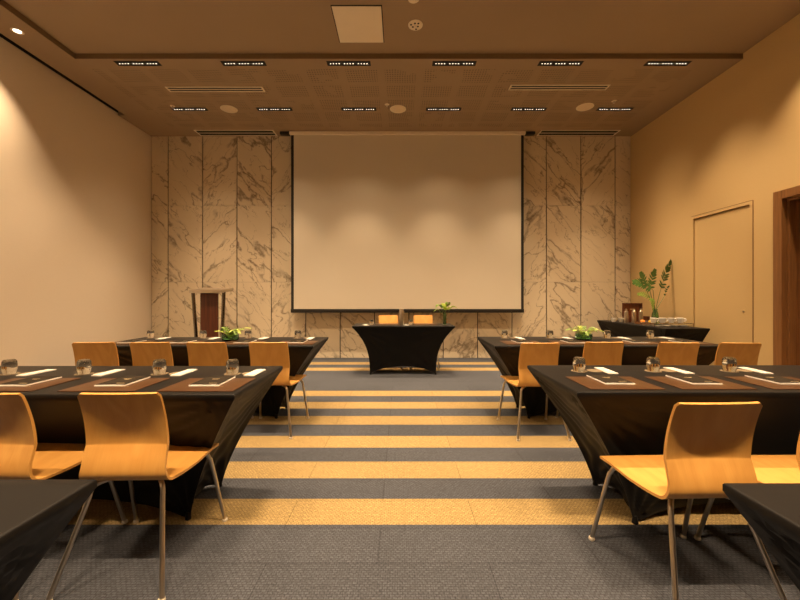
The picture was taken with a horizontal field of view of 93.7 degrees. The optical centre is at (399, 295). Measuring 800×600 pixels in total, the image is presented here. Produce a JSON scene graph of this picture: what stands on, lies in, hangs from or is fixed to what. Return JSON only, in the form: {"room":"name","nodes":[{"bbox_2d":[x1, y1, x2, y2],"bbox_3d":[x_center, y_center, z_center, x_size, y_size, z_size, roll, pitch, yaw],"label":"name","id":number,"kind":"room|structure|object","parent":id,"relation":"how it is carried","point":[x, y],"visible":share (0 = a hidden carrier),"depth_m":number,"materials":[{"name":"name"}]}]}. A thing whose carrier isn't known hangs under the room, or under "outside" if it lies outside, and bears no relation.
{"room":"event hall","nodes":[
{"label":"event hall","id":0,"kind":"room"},
{"bbox_2d":[0,37,151,365],"bbox_3d":[-4.920,-1.150,2.030,0.200,4.700,10.860,0,0,0],"label":"wall","id":1,"kind":"structure","parent":0,"point":[76,175],"depth_m":5.39,"materials":[{"name":"paint"}]},
{"bbox_2d":[0,33,117,112],"bbox_3d":[-4.818,-3.212,1.605,0.004,0.175,9.610,0,0,0],"label":"trim","id":2,"kind":"structure","parent":1,"relation":"attached to","point":[1,35],"depth_m":5.23,"materials":[{"name":"black metal"}]},
{"bbox_2d":[221,334,238,340],"bbox_3d":[-1.720,0.419,3.800,0.168,0.062,0.168,0,0,0],"label":"bowl","id":3,"kind":"object","parent":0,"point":[225,337],"depth_m":3.74,"materials":[{"name":"clear glass"}]},
{"bbox_2d":[152,136,629,357],"bbox_3d":[-0.175,-1.100,7.360,9.690,4.600,0.200,0,0,0],"label":"wall","id":4,"kind":"structure","parent":0,"point":[221,205],"depth_m":7.26,"materials":[{"name":"stone"}]},
{"bbox_2d":[0,0,799,136],"bbox_3d":[-0.150,-3.295,2.030,9.740,0.410,10.860,0,0,0],"label":"ceiling","id":5,"kind":"structure","parent":0,"point":[316,92],"depth_m":4.92,"materials":[{"name":"paint"}]},
{"bbox_2d":[10,27,24,34],"bbox_3d":[-4.460,-3.086,4.370,0.122,0.008,0.122,0,0,0],"label":"recessed light","id":6,"kind":"object","parent":5,"relation":"in","point":[15,30],"visible":1,"depth_m":4.37,"materials":[{"name":"beige plastic"}]},
{"bbox_2d":[114,61,161,65],"bbox_3d":[-3.480,-3.086,4.980,0.580,0.008,0.100,0,0,0],"label":"recessed light","id":7,"kind":"object","parent":5,"relation":"in","point":[119,63],"visible":1,"depth_m":4.98,"materials":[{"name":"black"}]},
{"bbox_2d":[171,108,207,110],"bbox_3d":[-3.480,-3.086,6.200,0.580,0.008,0.100,0,0,0],"label":"recessed light","id":8,"kind":"object","parent":5,"relation":"in","point":[174,109],"visible":1,"depth_m":6.20,"materials":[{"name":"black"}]},
{"bbox_2d":[165,87,264,91],"bbox_3d":[-2.755,-3.086,5.600,1.440,0.008,0.140,0,0,0],"label":"ceiling vent","id":9,"kind":"object","parent":5,"relation":"in","point":[171,89],"visible":1,"depth_m":5.60,"materials":[{"name":"metal"}]},
{"bbox_2d":[220,105,237,112],"bbox_3d":[-2.826,-3.086,6.197,0.268,0.007,0.268,0,0,0],"label":"ceiling speaker","id":10,"kind":"object","parent":5,"relation":"attached to","point":[226,108],"visible":1,"depth_m":6.20,"materials":[{"name":"beige plastic"}]},
{"bbox_2d":[194,130,276,135],"bbox_3d":[-3.100,-3.086,7.100,1.480,0.008,0.250,0,0,0],"label":"ceiling vent","id":11,"kind":"object","parent":5,"relation":"in","point":[200,132],"visible":1,"depth_m":7.08,"materials":[{"name":"metal"}]},
{"bbox_2d":[220,61,266,65],"bbox_3d":[-2.075,-3.086,4.980,0.580,0.008,0.100,0,0,0],"label":"recessed light","id":12,"kind":"object","parent":5,"relation":"in","point":[225,63],"visible":1,"depth_m":4.98,"materials":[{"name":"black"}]},
{"bbox_2d":[256,108,292,110],"bbox_3d":[-2.075,-3.086,6.200,0.580,0.008,0.100,0,0,0],"label":"recessed light","id":13,"kind":"object","parent":5,"relation":"in","point":[258,109],"visible":1,"depth_m":6.20,"materials":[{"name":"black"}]},
{"bbox_2d":[326,61,370,65],"bbox_3d":[-0.680,-3.086,4.980,0.580,0.008,0.100,0,0,0],"label":"recessed light","id":14,"kind":"object","parent":5,"relation":"in","point":[329,63],"visible":1,"depth_m":4.98,"materials":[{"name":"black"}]},
{"bbox_2d":[331,5,383,42],"bbox_3d":[-0.475,-3.154,4.370,0.560,0.011,0.600,0,0,0],"label":"access panel","id":15,"kind":"object","parent":5,"relation":"attached to","point":[353,23],"visible":1,"depth_m":4.33,"materials":[{"name":"paint"}]},
{"bbox_2d":[341,108,376,110],"bbox_3d":[-0.680,-3.086,6.200,0.580,0.008,0.100,0,0,0],"label":"recessed light","id":16,"kind":"object","parent":5,"relation":"in","point":[342,109],"visible":1,"depth_m":6.20,"materials":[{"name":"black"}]},
{"bbox_2d":[0,0,742,58],"bbox_3d":[0.115,-3.127,0.845,8.710,0.066,8.090,0,0,0],"label":"trim","id":17,"kind":"structure","parent":5,"relation":"attached to","point":[3,3],"depth_m":4.89,"materials":[{"name":"black metal"}]},
{"bbox_2d":[390,105,405,112],"bbox_3d":[-0.033,-3.086,6.197,0.268,0.007,0.268,0,0,0],"label":"ceiling speaker","id":18,"kind":"object","parent":5,"relation":"attached to","point":[396,108],"visible":1,"depth_m":6.20,"materials":[{"name":"beige plastic"}]},
{"bbox_2d":[280,131,534,312],"bbox_3d":[0.140,-1.386,7.080,4.790,3.402,0.120,0,0,0],"label":"projection screen","id":19,"kind":"object","parent":5,"relation":"hanging from","point":[382,221],"visible":1,"depth_m":7.08,"materials":[{"name":"fabric"}]},
{"bbox_2d":[408,19,422,30],"bbox_3d":[0.180,-3.144,4.370,0.172,0.029,0.172,0,0,0],"label":"smoke detector","id":20,"kind":"object","parent":5,"relation":"attached to","point":[415,25],"visible":1,"depth_m":4.35,"materials":[{"name":"beige plastic"}]},
{"bbox_2d":[426,108,460,110],"bbox_3d":[0.720,-3.086,6.200,0.580,0.008,0.100,0,0,0],"label":"recessed light","id":21,"kind":"object","parent":5,"relation":"in","point":[427,109],"visible":1,"depth_m":6.20,"materials":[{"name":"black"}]},
{"bbox_2d":[432,61,476,65],"bbox_3d":[0.720,-3.086,4.980,0.580,0.008,0.100,0,0,0],"label":"recessed light","id":22,"kind":"object","parent":5,"relation":"in","point":[434,63],"visible":1,"depth_m":4.98,"materials":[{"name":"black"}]},
{"bbox_2d":[510,108,546,110],"bbox_3d":[2.130,-3.086,6.200,0.580,0.008,0.100,0,0,0],"label":"recessed light","id":23,"kind":"object","parent":5,"relation":"in","point":[512,109],"visible":1,"depth_m":6.20,"materials":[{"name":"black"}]},
{"bbox_2d":[508,85,609,89],"bbox_3d":[2.350,-3.086,5.550,1.460,0.008,0.140,0,0,0],"label":"ceiling vent","id":24,"kind":"object","parent":5,"relation":"in","point":[512,87],"visible":1,"depth_m":5.54,"materials":[{"name":"metal"}]},
{"bbox_2d":[537,61,583,65],"bbox_3d":[2.130,-3.086,4.980,0.580,0.008,0.100,0,0,0],"label":"recessed light","id":25,"kind":"object","parent":5,"relation":"in","point":[541,63],"visible":1,"depth_m":4.98,"materials":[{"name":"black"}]},
{"bbox_2d":[537,130,620,135],"bbox_3d":[3.370,-3.086,7.100,1.480,0.008,0.250,0,0,0],"label":"ceiling vent","id":26,"kind":"object","parent":5,"relation":"in","point":[542,132],"visible":1,"depth_m":7.08,"materials":[{"name":"metal"}]},
{"bbox_2d":[576,103,593,110],"bbox_3d":[3.025,-3.086,6.131,0.268,0.007,0.268,0,0,0],"label":"ceiling speaker","id":27,"kind":"object","parent":5,"relation":"attached to","point":[586,106],"visible":1,"depth_m":6.13,"materials":[{"name":"beige plastic"}]},
{"bbox_2d":[596,108,632,110],"bbox_3d":[3.550,-3.086,6.200,0.580,0.008,0.100,0,0,0],"label":"recessed light","id":28,"kind":"object","parent":5,"relation":"in","point":[598,109],"visible":1,"depth_m":6.20,"materials":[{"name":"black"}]},
{"bbox_2d":[643,61,691,65],"bbox_3d":[3.550,-3.086,4.980,0.580,0.008,0.100,0,0,0],"label":"recessed light","id":29,"kind":"object","parent":5,"relation":"in","point":[648,63],"visible":1,"depth_m":4.98,"materials":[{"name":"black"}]},
{"bbox_2d":[18,358,799,599],"bbox_3d":[-0.175,1.260,2.080,9.690,0.120,10.960,0,0,0],"label":"floor","id":30,"kind":"structure","parent":0,"point":[405,483],"depth_m":1.95,"materials":[{"name":"carpet"}]},
{"bbox_2d":[0,480,96,599],"bbox_3d":[-1.748,0.825,0.573,2.003,0.750,0.706,0,0,0],"label":"conference table","id":31,"kind":"object","parent":30,"relation":"on","point":[33,513],"visible":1,"depth_m":0.83,"materials":[{"name":"black fabric"}]},
{"bbox_2d":[0,393,127,599],"bbox_3d":[-1.701,0.799,1.731,0.494,0.805,0.559,0,0,3],"label":"chair","id":32,"kind":"object","parent":30,"relation":"on","point":[22,457],"visible":0.7,"depth_m":1.58,"materials":[{"name":"brown wood"}]},
{"bbox_2d":[72,342,118,365],"bbox_3d":[-2.668,0.799,3.416,0.494,0.805,0.559,0,0,-9],"label":"chair","id":33,"kind":"object","parent":30,"relation":"on","point":[99,353],"visible":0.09,"depth_m":3.25,"materials":[{"name":"brown wood"}]},
{"bbox_2d":[46,392,227,599],"bbox_3d":[-1.160,0.799,1.731,0.494,0.805,0.559,0,0,-2],"label":"chair","id":34,"kind":"object","parent":30,"relation":"on","point":[127,434],"visible":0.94,"depth_m":1.57,"materials":[{"name":"brown wood"}]},
{"bbox_2d":[0,366,282,520],"bbox_3d":[-1.853,0.825,2.070,2.193,0.750,0.709,0,0,0],"label":"conference table","id":35,"kind":"object","parent":30,"relation":"on","point":[195,419],"visible":0.49,"depth_m":1.96,"materials":[{"name":"black fabric"}]},
{"bbox_2d":[16,369,55,375],"bbox_3d":[-2.120,0.447,2.190,0.058,0.006,0.180,0,0,3],"label":"napkin","id":36,"kind":"object","parent":35,"relation":"on","point":[45,370],"visible":1,"depth_m":2.18,"materials":[{"name":"white fabric"}]},
{"bbox_2d":[0,378,80,391],"bbox_3d":[-1.915,0.448,1.900,0.360,0.004,0.280,0,0,-1],"label":"desk pad","id":37,"kind":"object","parent":35,"relation":"on","point":[34,387],"visible":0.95,"depth_m":1.87,"materials":[{"name":"brown leather"}]},
{"bbox_2d":[0,376,61,385],"bbox_3d":[-1.920,0.441,1.948,0.148,0.008,0.198,0,0,1],"label":"notebook","id":38,"kind":"object","parent":37,"relation":"on","point":[36,379],"visible":1,"depth_m":1.94,"materials":[{"name":"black paper"}]},
{"bbox_2d":[91,369,124,375],"bbox_3d":[-1.700,0.447,2.190,0.058,0.006,0.180,0,0,2],"label":"napkin","id":39,"kind":"object","parent":35,"relation":"on","point":[114,370],"visible":1,"depth_m":2.18,"materials":[{"name":"white fabric"}]},
{"bbox_2d":[57,378,169,391],"bbox_3d":[-1.430,0.448,1.900,0.360,0.004,0.280,0,0,0],"label":"desk pad","id":40,"kind":"object","parent":35,"relation":"on","point":[86,387],"visible":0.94,"depth_m":1.83,"materials":[{"name":"brown leather"}]},
{"bbox_2d":[94,376,149,385],"bbox_3d":[-1.435,0.441,1.948,0.148,0.008,0.198,0,0,-1],"label":"notebook","id":41,"kind":"object","parent":40,"relation":"on","point":[124,380],"visible":1,"depth_m":1.92,"materials":[{"name":"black paper"}]},
{"bbox_2d":[170,369,196,375],"bbox_3d":[-1.260,0.447,2.190,0.058,0.006,0.180,0,0,1],"label":"napkin","id":42,"kind":"object","parent":35,"relation":"on","point":[187,371],"visible":1,"depth_m":2.18,"materials":[{"name":"white fabric"}]},
{"bbox_2d":[156,378,255,391],"bbox_3d":[-0.965,0.448,1.900,0.360,0.004,0.280,0,0,0],"label":"desk pad","id":43,"kind":"object","parent":35,"relation":"on","point":[234,384],"visible":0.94,"depth_m":1.85,"materials":[{"name":"brown leather"}]},
{"bbox_2d":[188,376,235,385],"bbox_3d":[-0.970,0.441,1.948,0.148,0.008,0.198,0,0,-1],"label":"notebook","id":44,"kind":"object","parent":43,"relation":"on","point":[210,380],"visible":1,"depth_m":1.92,"materials":[{"name":"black paper"}]},
{"bbox_2d":[244,369,265,375],"bbox_3d":[-0.845,0.447,2.190,0.058,0.006,0.180,0,0,2],"label":"napkin","id":45,"kind":"object","parent":35,"relation":"on","point":[257,371],"visible":1,"depth_m":2.18,"materials":[{"name":"white fabric"}]},
{"bbox_3d":[-1.385,0.448,2.160,0.090,0.003,0.089,0,0,0],"label":"coaster","id":46,"kind":"object","parent":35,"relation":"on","visible":0},
{"bbox_2d":[152,359,166,374],"bbox_3d":[-1.385,0.406,2.160,0.070,0.081,0.070,0,0,-9],"label":"tumbler","id":47,"kind":"object","parent":46,"relation":"on","point":[159,366],"visible":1,"depth_m":2.13,"materials":[{"name":"clear glass"}]},
{"bbox_3d":[-1.820,0.448,2.160,0.090,0.003,0.089,0,0,0],"label":"coaster","id":48,"kind":"object","parent":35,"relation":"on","visible":0},
{"bbox_2d":[76,359,91,374],"bbox_3d":[-1.820,0.406,2.160,0.070,0.081,0.070,0,0,32],"label":"tumbler","id":49,"kind":"object","parent":48,"relation":"on","point":[83,366],"visible":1,"depth_m":2.14,"materials":[{"name":"clear glass"}]},
{"bbox_3d":[-0.965,0.448,2.160,0.090,0.003,0.089,0,0,0],"label":"coaster","id":50,"kind":"object","parent":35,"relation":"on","visible":0},
{"bbox_2d":[226,359,238,374],"bbox_3d":[-0.965,0.406,2.160,0.070,0.081,0.070,0,0,-21],"label":"tumbler","id":51,"kind":"object","parent":50,"relation":"on","point":[232,365],"visible":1,"depth_m":2.13,"materials":[{"name":"clear glass"}]},
{"bbox_3d":[-2.250,0.448,2.160,0.090,0.003,0.089,0,0,0],"label":"coaster","id":52,"kind":"object","parent":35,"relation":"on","visible":0},
{"bbox_2d":[1,359,17,374],"bbox_3d":[-2.250,0.406,2.160,0.070,0.081,0.070,0,0,-25],"label":"tumbler","id":53,"kind":"object","parent":52,"relation":"on","point":[8,366],"visible":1,"depth_m":2.14,"materials":[{"name":"clear glass"}]},
{"bbox_2d":[129,342,173,365],"bbox_3d":[-2.164,0.799,3.416,0.494,0.805,0.559,0,0,-3],"label":"chair","id":54,"kind":"object","parent":30,"relation":"on","point":[143,353],"visible":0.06,"depth_m":3.25,"materials":[{"name":"brown wood"}]},
{"bbox_2d":[189,288,233,336],"bbox_3d":[-3.320,0.526,6.620,0.594,1.348,0.442,0,0,0],"label":"lectern","id":55,"kind":"object","parent":30,"relation":"on","point":[209,317],"visible":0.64,"depth_m":6.52,"materials":[{"name":"brown wood"}]},
{"bbox_2d":[186,342,253,417],"bbox_3d":[-1.675,0.799,3.416,0.494,0.805,0.559,0,0,-2],"label":"chair","id":56,"kind":"object","parent":30,"relation":"on","point":[199,353],"visible":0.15,"depth_m":3.25,"materials":[{"name":"brown wood"}]},
{"bbox_2d":[116,337,328,418],"bbox_3d":[-1.792,0.825,3.751,2.015,0.750,0.741,0,0,0],"label":"conference table","id":57,"kind":"object","parent":30,"relation":"on","point":[300,356],"visible":0.25,"depth_m":3.56,"materials":[{"name":"black fabric"}]},
{"bbox_2d":[214,326,249,340],"bbox_3d":[-1.677,0.376,3.799,0.346,0.148,0.173,0,0,0],"label":"plant","id":58,"kind":"object","parent":57,"relation":"on","point":[231,335],"visible":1,"depth_m":3.75,"materials":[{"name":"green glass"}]},
{"bbox_2d":[225,341,265,344],"bbox_3d":[-1.500,0.448,3.600,0.360,0.004,0.280,0,0,0],"label":"desk pad","id":59,"kind":"object","parent":57,"relation":"on","point":[229,342],"visible":0.48,"depth_m":3.52,"materials":[{"name":"brown leather"}]},
{"bbox_2d":[281,341,317,344],"bbox_3d":[-0.990,0.448,3.600,0.360,0.004,0.280,0,0,-1],"label":"desk pad","id":60,"kind":"object","parent":57,"relation":"on","point":[306,342],"visible":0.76,"depth_m":3.52,"materials":[{"name":"brown leather"}]},
{"bbox_3d":[-2.660,0.448,4.000,0.090,0.003,0.089,0,0,0],"label":"coaster","id":61,"kind":"object","parent":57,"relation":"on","visible":0},
{"bbox_2d":[147,330,154,337],"bbox_3d":[-2.660,0.406,4.000,0.070,0.081,0.070,0,0,-7],"label":"tumbler","id":62,"kind":"object","parent":61,"relation":"on","point":[150,333],"visible":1,"depth_m":3.98,"materials":[{"name":"clear glass"}]},
{"bbox_3d":[-2.100,0.448,4.000,0.090,0.003,0.089,0,0,0],"label":"coaster","id":63,"kind":"object","parent":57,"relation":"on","visible":0},
{"bbox_2d":[199,330,206,337],"bbox_3d":[-2.100,0.406,4.000,0.070,0.081,0.070,0,0,18],"label":"tumbler","id":64,"kind":"object","parent":63,"relation":"on","point":[203,333],"visible":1,"depth_m":3.98,"materials":[{"name":"clear glass"}]},
{"bbox_2d":[240,342,309,438],"bbox_3d":[-1.135,0.799,3.416,0.494,0.805,0.559,0,0,0],"label":"chair","id":65,"kind":"object","parent":30,"relation":"on","point":[261,353],"visible":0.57,"depth_m":3.26,"materials":[{"name":"brown wood"}]},
{"bbox_2d":[379,315,401,368],"bbox_3d":[-0.205,0.769,6.414,0.494,0.866,0.559,0,0,0],"label":"chair","id":66,"kind":"object","parent":30,"relation":"on","point":[382,318],"visible":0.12,"depth_m":6.58,"materials":[{"name":"brown wood"}]},
{"bbox_2d":[352,323,454,374],"bbox_3d":[0.052,0.825,5.890,1.545,0.750,0.540,0,0,0],"label":"table","id":67,"kind":"object","parent":30,"relation":"on","point":[413,345],"visible":0.99,"depth_m":5.72,"materials":[{"name":"black fabric"}]},
{"bbox_2d":[399,309,403,324],"bbox_3d":[0.025,0.322,5.800,0.076,0.255,0.076,0,0,0],"label":"bottle","id":68,"kind":"object","parent":67,"relation":"on","point":[401,311],"visible":0.95,"depth_m":5.77,"materials":[{"name":"clear glass"}]},
{"bbox_2d":[434,302,455,324],"bbox_3d":[0.711,0.271,5.860,0.382,0.358,0.191,0,0,0],"label":"vase","id":69,"kind":"object","parent":67,"relation":"on","point":[444,306],"visible":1,"depth_m":5.84,"materials":[{"name":"green plant"}]},
{"bbox_2d":[410,315,439,368],"bbox_3d":[0.405,0.769,6.414,0.494,0.866,0.559,0,0,0],"label":"chair","id":70,"kind":"object","parent":30,"relation":"on","point":[417,318],"visible":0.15,"depth_m":6.58,"materials":[{"name":"brown wood"}]},
{"bbox_2d":[497,343,571,440],"bbox_3d":[1.190,0.799,3.376,0.494,0.805,0.559,0,0,-1],"label":"chair","id":71,"kind":"object","parent":30,"relation":"on","point":[530,353],"visible":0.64,"depth_m":3.21,"materials":[{"name":"brown wood"}]},
{"bbox_2d":[555,342,623,417],"bbox_3d":[1.775,0.799,3.436,0.494,0.805,0.559,0,0,1],"label":"chair","id":72,"kind":"object","parent":30,"relation":"on","point":[594,353],"visible":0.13,"depth_m":3.27,"materials":[{"name":"brown wood"}]},
{"bbox_2d":[477,337,717,418],"bbox_3d":[1.917,0.825,3.770,2.125,0.750,0.780,0,0,0],"label":"conference table","id":73,"kind":"object","parent":30,"relation":"on","point":[505,357],"visible":0.34,"depth_m":3.52,"materials":[{"name":"black fabric"}]},
{"bbox_2d":[500,341,540,344],"bbox_3d":[1.170,0.448,3.600,0.360,0.004,0.280,0,0,0],"label":"desk pad","id":74,"kind":"object","parent":73,"relation":"on","point":[505,342],"visible":0.57,"depth_m":3.60,"materials":[{"name":"brown leather"}]},
{"bbox_2d":[550,341,587,344],"bbox_3d":[1.660,0.448,3.600,0.360,0.004,0.280,0,0,0],"label":"desk pad","id":75,"kind":"object","parent":73,"relation":"on","point":[559,342],"visible":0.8,"depth_m":3.52,"materials":[{"name":"brown leather"}]},
{"bbox_2d":[575,333,592,339],"bbox_3d":[1.890,0.419,3.860,0.168,0.062,0.168,0,0,0],"label":"bowl","id":76,"kind":"object","parent":73,"relation":"on","point":[579,336],"depth_m":3.79,"materials":[{"name":"clear glass"}]},
{"bbox_2d":[565,326,603,339],"bbox_3d":[1.897,0.380,3.858,0.381,0.139,0.204,0,0,0],"label":"flower arrangement","id":77,"kind":"object","parent":73,"relation":"on","point":[581,335],"visible":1,"depth_m":3.82,"materials":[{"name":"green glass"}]},
{"bbox_2d":[613,341,657,344],"bbox_3d":[2.280,0.448,3.600,0.360,0.004,0.280,0,0,1],"label":"desk pad","id":78,"kind":"object","parent":73,"relation":"on","point":[624,342],"visible":0.76,"depth_m":3.52,"materials":[{"name":"brown leather"}]},
{"bbox_2d":[622,340,649,342],"bbox_3d":[2.295,0.441,3.648,0.148,0.008,0.198,0,0,1],"label":"notebook","id":79,"kind":"object","parent":78,"relation":"on","point":[632,341],"visible":1,"depth_m":3.60,"materials":[{"name":"white paper"}]},
{"bbox_3d":[2.670,0.448,4.000,0.090,0.003,0.089,0,0,0],"label":"coaster","id":80,"kind":"object","parent":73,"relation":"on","visible":0},
{"bbox_2d":[646,330,653,337],"bbox_3d":[2.670,0.406,4.000,0.070,0.081,0.070,0,0,12],"label":"tumbler","id":81,"kind":"object","parent":80,"relation":"on","point":[650,333],"visible":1,"depth_m":3.98,"materials":[{"name":"clear glass"}]},
{"bbox_2d":[597,320,709,341],"bbox_3d":[3.991,0.825,6.100,0.623,0.750,1.800,0,0,0],"label":"buffet table","id":82,"kind":"object","parent":30,"relation":"on","point":[618,329],"visible":0.27,"depth_m":5.55,"materials":[{"name":"black fabric"}]},
{"bbox_2d":[622,303,649,321],"bbox_3d":[4.120,0.287,6.557,0.340,0.325,0.234,0,0,0],"label":"chest","id":83,"kind":"object","parent":82,"relation":"on","point":[629,306],"visible":0.6,"depth_m":6.66,"materials":[{"name":"brown wood"}]},
{"bbox_2d":[631,259,671,321],"bbox_3d":[4.102,-0.079,6.063,0.804,1.057,0.150,0,0,-18],"label":"vase","id":84,"kind":"object","parent":82,"relation":"on","point":[636,282],"visible":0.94,"depth_m":6.07,"materials":[{"name":"green glass"}]},
{"bbox_2d":[641,322,693,326],"bbox_3d":[4.000,0.424,5.620,0.580,0.052,0.290,0,0,0],"label":"acrylic riser","id":85,"kind":"object","parent":82,"relation":"on","point":[642,323],"visible":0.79,"depth_m":5.54,"materials":[{"name":"white"}]},
{"bbox_2d":[644,322,693,323],"bbox_3d":[4.000,0.401,5.620,0.580,0.006,0.290,0,0,0],"label":"shelf","id":86,"kind":"object","parent":85,"relation":"attached to","point":[644,322],"depth_m":5.47,"materials":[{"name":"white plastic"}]},
{"bbox_2d":[527,365,799,524],"bbox_3d":[1.890,0.825,2.103,2.120,0.750,0.692,0,0,0],"label":"conference table","id":87,"kind":"object","parent":30,"relation":"on","point":[601,422],"visible":0.58,"depth_m":1.91,"materials":[{"name":"black fabric"}]},
{"bbox_2d":[594,367,617,373],"bbox_3d":[1.235,0.447,2.250,0.058,0.006,0.180,0,0,3],"label":"napkin","id":88,"kind":"object","parent":87,"relation":"on","point":[603,369],"visible":1,"depth_m":2.23,"materials":[{"name":"white fabric"}]},
{"bbox_2d":[565,376,665,389],"bbox_3d":[1.095,0.448,1.938,0.360,0.004,0.280,0,0,0],"label":"desk pad","id":89,"kind":"object","parent":87,"relation":"on","point":[585,381],"visible":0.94,"depth_m":1.87,"materials":[{"name":"brown leather"}]},
{"bbox_2d":[587,375,634,384],"bbox_3d":[1.110,0.441,1.986,0.148,0.008,0.198,0,0,1],"label":"notebook","id":90,"kind":"object","parent":89,"relation":"on","point":[605,379],"visible":1,"depth_m":1.97,"materials":[{"name":"white paper"}]},
{"bbox_2d":[663,367,694,373],"bbox_3d":[1.670,0.447,2.250,0.058,0.006,0.180,0,0,0],"label":"napkin","id":91,"kind":"object","parent":87,"relation":"on","point":[670,368],"visible":1,"depth_m":2.23,"materials":[{"name":"white fabric"}]},
{"bbox_2d":[646,377,756,389],"bbox_3d":[1.535,0.448,1.938,0.360,0.004,0.280,0,0,0],"label":"desk pad","id":92,"kind":"object","parent":87,"relation":"on","point":[727,385],"visible":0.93,"depth_m":1.87,"materials":[{"name":"brown leather"}]},
{"bbox_2d":[666,375,722,384],"bbox_3d":[1.550,0.441,1.986,0.148,0.008,0.198,0,0,0],"label":"notebook","id":93,"kind":"object","parent":92,"relation":"on","point":[692,379],"visible":1,"depth_m":1.97,"materials":[{"name":"white paper"}]},
{"bbox_2d":[738,367,772,373],"bbox_3d":[2.130,0.447,2.250,0.058,0.006,0.180,0,0,3],"label":"napkin","id":94,"kind":"object","parent":87,"relation":"on","point":[745,368],"visible":1,"depth_m":2.23,"materials":[{"name":"white fabric"}]},
{"bbox_2d":[724,376,799,389],"bbox_3d":[1.975,0.448,1.938,0.360,0.004,0.280,0,0,1],"label":"desk pad","id":95,"kind":"object","parent":87,"relation":"on","point":[762,383],"visible":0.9,"depth_m":1.91,"materials":[{"name":"brown leather"}]},
{"bbox_2d":[745,375,799,383],"bbox_3d":[1.990,0.441,1.986,0.148,0.008,0.198,0,0,0],"label":"notebook","id":96,"kind":"object","parent":95,"relation":"on","point":[770,378],"visible":1,"depth_m":1.97,"materials":[{"name":"white paper"}]},
{"bbox_3d":[1.967,0.448,2.240,0.090,0.003,0.089,0,0,0],"label":"coaster","id":97,"kind":"object","parent":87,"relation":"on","visible":0},
{"bbox_2d":[722,357,736,371],"bbox_3d":[1.967,0.406,2.240,0.070,0.081,0.070,0,0,-12],"label":"tumbler","id":98,"kind":"object","parent":97,"relation":"on","point":[728,363],"visible":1,"depth_m":2.22,"materials":[{"name":"clear glass"}]},
{"bbox_3d":[1.512,0.448,2.240,0.090,0.003,0.089,0,0,0],"label":"coaster","id":99,"kind":"object","parent":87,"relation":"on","visible":0},
{"bbox_2d":[646,357,659,371],"bbox_3d":[1.512,0.406,2.240,0.070,0.081,0.070,0,0,-10],"label":"tumbler","id":100,"kind":"object","parent":99,"relation":"on","point":[652,363],"visible":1,"depth_m":2.21,"materials":[{"name":"clear glass"}]},
{"bbox_3d":[1.070,0.448,2.240,0.090,0.003,0.089,0,0,0],"label":"coaster","id":101,"kind":"object","parent":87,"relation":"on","visible":0},
{"bbox_2d":[573,357,585,371],"bbox_3d":[1.070,0.406,2.240,0.070,0.081,0.070,0,0,-22],"label":"tumbler","id":102,"kind":"object","parent":101,"relation":"on","point":[579,363],"visible":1,"depth_m":2.21,"materials":[{"name":"clear glass"}]},
{"bbox_2d":[655,342,699,364],"bbox_3d":[2.409,0.799,3.406,0.494,0.805,0.559,0,0,4],"label":"chair","id":103,"kind":"object","parent":30,"relation":"on","point":[669,353],"visible":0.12,"depth_m":3.24,"materials":[{"name":"brown wood"}]},
{"bbox_2d":[588,401,786,599],"bbox_3d":[1.185,0.799,1.591,0.494,0.805,0.559,0,0,-2],"label":"chair","id":104,"kind":"object","parent":30,"relation":"on","point":[707,446],"visible":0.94,"depth_m":1.44,"materials":[{"name":"brown wood"}]},
{"bbox_2d":[714,342,761,364],"bbox_3d":[2.919,0.799,3.386,0.494,0.805,0.559,0,0,5],"label":"chair","id":105,"kind":"object","parent":30,"relation":"on","point":[744,353],"visible":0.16,"depth_m":3.22,"materials":[{"name":"brown wood"}]},
{"bbox_2d":[694,434,799,540],"bbox_3d":[1.705,0.799,1.591,0.494,0.805,0.559,0,0,-1],"label":"chair","id":106,"kind":"object","parent":30,"relation":"on","point":[768,468],"visible":0.47,"depth_m":1.66,"materials":[{"name":"brown wood"}]},
{"bbox_2d":[722,483,799,590],"bbox_3d":[1.790,0.825,0.553,2.020,0.750,0.707,0,0,0],"label":"conference table","id":107,"kind":"object","parent":30,"relation":"on","point":[772,510],"visible":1,"depth_m":0.84,"materials":[{"name":"black fabric"}]},
{"bbox_2d":[630,14,799,364],"bbox_3d":[4.595,-1.150,2.030,0.250,4.700,10.860,0,0,0],"label":"wall","id":108,"kind":"structure","parent":0,"point":[734,140],"depth_m":5.23,"materials":[{"name":"beige paint"}]},
{"bbox_2d":[691,200,752,342],"bbox_3d":[4.467,-0.005,5.250,0.006,2.410,1.000,0,0,0],"label":"trim","id":109,"kind":"structure","parent":108,"relation":"attached to","point":[749,202],"depth_m":4.99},
{"bbox_2d":[695,206,749,364],"bbox_3d":[4.500,0.017,5.250,0.060,2.354,0.900,0,0,0],"label":"door","id":110,"kind":"structure","parent":108,"relation":"in","point":[722,240],"depth_m":5.20,"materials":[{"name":"metal"}]},
{"bbox_2d":[773,185,799,364],"bbox_3d":[4.560,-0.018,3.837,0.220,2.435,1.275,0,0,0],"label":"trim","id":111,"kind":"structure","parent":108,"relation":"attached to","point":[784,201],"depth_m":4.37,"materials":[{"name":"brown wood"}]},
{"bbox_2d":[796,200,799,364],"bbox_3d":[4.611,0.046,3.850,0.098,2.295,1.036,0,0,0],"label":"door","id":112,"kind":"structure","parent":108,"relation":"in","point":[797,202],"depth_m":4.32,"materials":[{"name":"brown wood"}]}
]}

